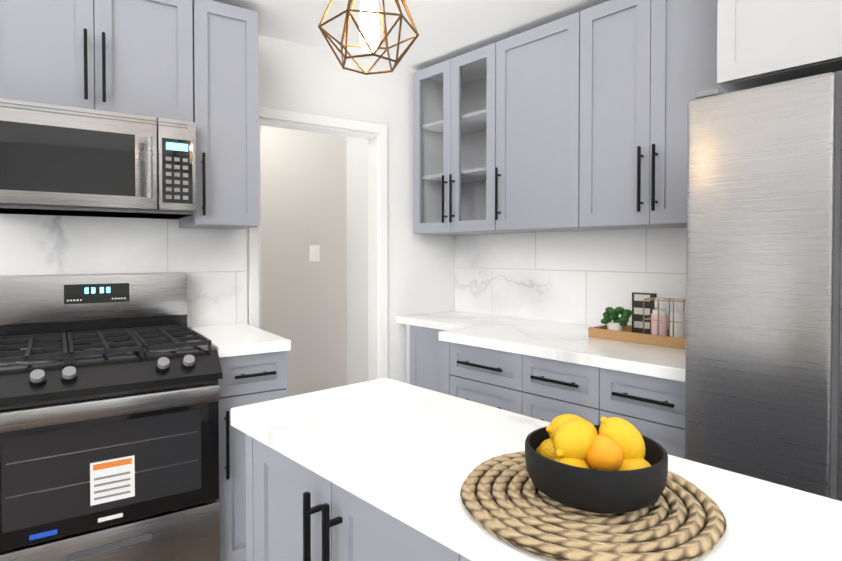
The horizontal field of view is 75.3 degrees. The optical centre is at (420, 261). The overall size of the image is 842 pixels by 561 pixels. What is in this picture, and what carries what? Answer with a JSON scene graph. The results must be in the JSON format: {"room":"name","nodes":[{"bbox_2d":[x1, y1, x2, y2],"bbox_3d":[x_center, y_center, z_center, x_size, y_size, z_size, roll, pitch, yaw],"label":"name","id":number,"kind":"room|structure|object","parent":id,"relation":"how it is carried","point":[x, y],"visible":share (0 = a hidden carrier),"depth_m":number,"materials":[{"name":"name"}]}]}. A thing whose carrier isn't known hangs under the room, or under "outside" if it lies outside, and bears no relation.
{"room":"kitchen","nodes":[
{"label":"kitchen","id":0,"kind":"room"},
{"bbox_2d":[260,125,346,396],"bbox_3d":[-1.344,0.061,2.435,4.800,2.326,0.005,-1,1,-34],"label":"wall","id":1,"kind":"structure","parent":0,"point":[303,208],"depth_m":2.89,"materials":[{"name":"grey paint"}]},
{"bbox_2d":[309,245,319,260],"bbox_3d":[-0.789,-0.063,4.051,0.080,0.120,0.015,-1,1,-34],"label":"light switch","id":2,"kind":"object","parent":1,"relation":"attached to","point":[314,252],"visible":1,"depth_m":4.05,"materials":[{"name":"white plastic"}]},
{"bbox_2d":[247,35,454,382],"bbox_3d":[-1.565,0.065,2.224,4.200,2.326,0.100,-1,1,-34],"label":"wall","id":3,"kind":"structure","parent":0,"point":[298,78],"depth_m":3.09,"materials":[{"name":"white paint"}]},
{"bbox_2d":[0,214,246,326],"bbox_3d":[-1.334,0.059,2.312,1.182,0.565,0.009,-1,1,-34],"label":"wall tile","id":4,"kind":"structure","parent":3,"relation":"attached to","point":[212,263],"depth_m":2.38,"materials":[{"name":"tile"}]},
{"bbox_2d":[0,0,258,228],"bbox_3d":[-1.163,-0.603,2.185,0.938,0.908,0.384,-1,1,-34],"label":"upper cabinet","id":5,"kind":"object","parent":3,"relation":"attached to","point":[196,61],"visible":0.96,"depth_m":2.12,"materials":[{"name":"grey wood"}]},
{"bbox_2d":[0,98,195,218],"bbox_3d":[-1.248,-0.365,2.090,0.663,0.360,0.455,-1,1,-34],"label":"microwave","id":6,"kind":"object","parent":5,"relation":"attached to","point":[57,160],"visible":1,"depth_m":1.95,"materials":[{"name":"silver metal"}]},
{"bbox_2d":[248,107,387,380],"bbox_3d":[-0.541,0.229,2.904,0.775,1.975,0.120,-1,1,-34],"label":"door frame","id":7,"kind":"structure","parent":3,"relation":"attached to","point":[378,255],"depth_m":3.04,"materials":[{"name":"white paint"}]},
{"bbox_2d":[346,137,367,384],"bbox_3d":[0.982,0.059,2.589,0.120,2.326,6.600,-1,1,-42],"label":"wall","id":8,"kind":"structure","parent":0,"point":[357,243],"depth_m":4.10,"materials":[{"name":"white paint"}]},
{"bbox_2d":[455,228,685,328],"bbox_3d":[0.774,0.086,2.722,0.008,0.537,1.676,-1,1,-42],"label":"wall tile","id":9,"kind":"structure","parent":8,"relation":"attached to","point":[584,278],"depth_m":2.75,"materials":[{"name":"tile"}]},
{"bbox_2d":[717,0,841,91],"bbox_3d":[1.430,-0.801,1.547,0.594,0.490,0.918,-1,1,-42],"label":"upper cabinet","id":10,"kind":"object","parent":8,"relation":"attached to","point":[763,42],"visible":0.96,"depth_m":1.61,"materials":[{"name":"white wood"}]},
{"bbox_2d":[212,0,608,69],"bbox_3d":[-0.161,-1.117,1.528,5.000,0.060,6.600,-1,1,-42],"label":"ceiling","id":11,"kind":"structure","parent":0,"point":[448,29],"depth_m":2.52,"materials":[{"name":"white paint"}]},
{"bbox_2d":[318,0,418,74],"bbox_3d":[-0.129,-0.786,1.362,0.221,0.592,0.255,-1,1,-42],"label":"pendant light","id":12,"kind":"object","parent":11,"relation":"hanging from","point":[370,13],"visible":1,"depth_m":1.35,"materials":[{"name":"gold metal"}]},
{"bbox_2d":[481,7,592,233],"bbox_3d":[0.644,-0.607,2.595,0.348,0.913,0.573,-1,1,-42],"label":"upper cabinet","id":13,"kind":"object","parent":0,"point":[576,121],"depth_m":2.47,"materials":[{"name":"grey wood"}]},
{"bbox_2d":[593,0,729,230],"bbox_3d":[0.984,-0.601,2.222,0.348,0.913,0.668,-1,1,-42],"label":"upper cabinet","id":14,"kind":"object","parent":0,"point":[651,58],"depth_m":2.09,"materials":[{"name":"grey wood"}]},
{"bbox_3d":[-0.161,1.269,1.568,5.000,0.060,6.600,-1,1,-42],"label":"floor","id":15,"kind":"structure","parent":0,"visible":0},
{"bbox_2d":[0,272,222,560],"bbox_3d":[-1.161,0.644,1.996,0.685,1.176,0.704,-1,1,-34],"label":"range","id":16,"kind":"object","parent":15,"relation":"on","point":[109,413],"visible":1,"depth_m":1.81,"materials":[{"name":"silver metal"}]},
{"bbox_2d":[189,323,290,560],"bbox_3d":[-0.786,0.764,2.303,0.272,0.925,0.630,-1,1,-34],"label":"base cabinet","id":17,"kind":"object","parent":15,"relation":"on","point":[253,361],"visible":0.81,"depth_m":2.05,"materials":[{"name":"grey wood"}]},
{"bbox_2d":[231,422,481,560],"bbox_3d":[0.345,0.812,0.661,0.421,0.884,1.781,-1,1,-42],"label":"kitchen island","id":18,"kind":"object","parent":15,"relation":"on","point":[295,511],"depth_m":0.95,"materials":[{"name":"grey wood"}]},
{"bbox_2d":[230,378,841,560],"bbox_3d":[0.359,0.350,0.666,0.436,0.040,1.830,-1,1,-42],"label":"island countertop","id":19,"kind":"structure","parent":18,"relation":"on","point":[411,449],"depth_m":0.88,"materials":[{"name":"white stone"}]},
{"bbox_2d":[460,451,725,560],"bbox_3d":[0.222,0.320,0.746,0.337,0.013,0.336,-1,1,-42],"label":"placemat","id":20,"kind":"object","parent":19,"relation":"on","point":[504,498],"visible":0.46,"depth_m":0.66,"materials":[{"name":"beige wicker"}]},
{"bbox_2d":[525,414,667,513],"bbox_3d":[0.235,0.261,0.742,0.184,0.106,0.184,-1,1,-42],"label":"bowl","id":21,"kind":"object","parent":20,"relation":"on","point":[613,465],"visible":1,"depth_m":0.70,"materials":[{"name":"black ceramic"}]},
{"bbox_2d":[406,327,435,389],"bbox_3d":[0.199,0.782,3.065,0.388,0.864,0.412,-1,1,-42],"label":"base cabinet","id":22,"kind":"object","parent":15,"relation":"on","point":[418,339],"depth_m":3.01,"materials":[{"name":"grey wood"}]},
{"bbox_2d":[432,335,523,414],"bbox_3d":[0.471,0.790,2.576,0.644,0.864,0.502,-1,1,-42],"label":"base cabinet","id":23,"kind":"object","parent":15,"relation":"on","point":[495,379],"depth_m":2.34,"materials":[{"name":"grey wood"}]},
{"bbox_2d":[396,311,684,382],"bbox_3d":[0.499,0.339,2.520,0.668,0.040,1.740,-1,1,-42],"label":"countertop","id":24,"kind":"structure","parent":23,"relation":"on","point":[558,342],"depth_m":2.20,"materials":[{"name":"white stone"}]},
{"bbox_2d":[588,292,685,348],"bbox_3d":[0.942,0.229,2.217,0.205,0.187,0.460,-1,1,-42],"label":"decorative tray","id":25,"kind":"object","parent":24,"relation":"on","point":[648,326],"visible":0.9,"depth_m":2.22,"materials":[{"name":"brown wood"}]},
{"bbox_2d":[524,355,599,424],"bbox_3d":[0.753,0.795,2.267,0.644,0.864,0.335,-1,1,-42],"label":"base cabinet","id":26,"kind":"object","parent":15,"relation":"on","point":[546,371],"depth_m":2.04,"materials":[{"name":"grey wood"}]},
{"bbox_2d":[600,371,684,458],"bbox_3d":[0.979,0.799,2.019,0.644,0.864,0.337,-1,1,-42],"label":"base cabinet","id":27,"kind":"object","parent":15,"relation":"on","point":[655,407],"depth_m":1.79,"materials":[{"name":"grey wood"}]},
{"bbox_2d":[685,70,841,500],"bbox_3d":[1.342,0.381,1.494,0.770,1.718,0.900,-1,1,-42],"label":"refrigerator","id":28,"kind":"object","parent":15,"relation":"on","point":[763,375],"visible":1,"depth_m":1.41,"materials":[{"name":"silver metal"}]}
]}

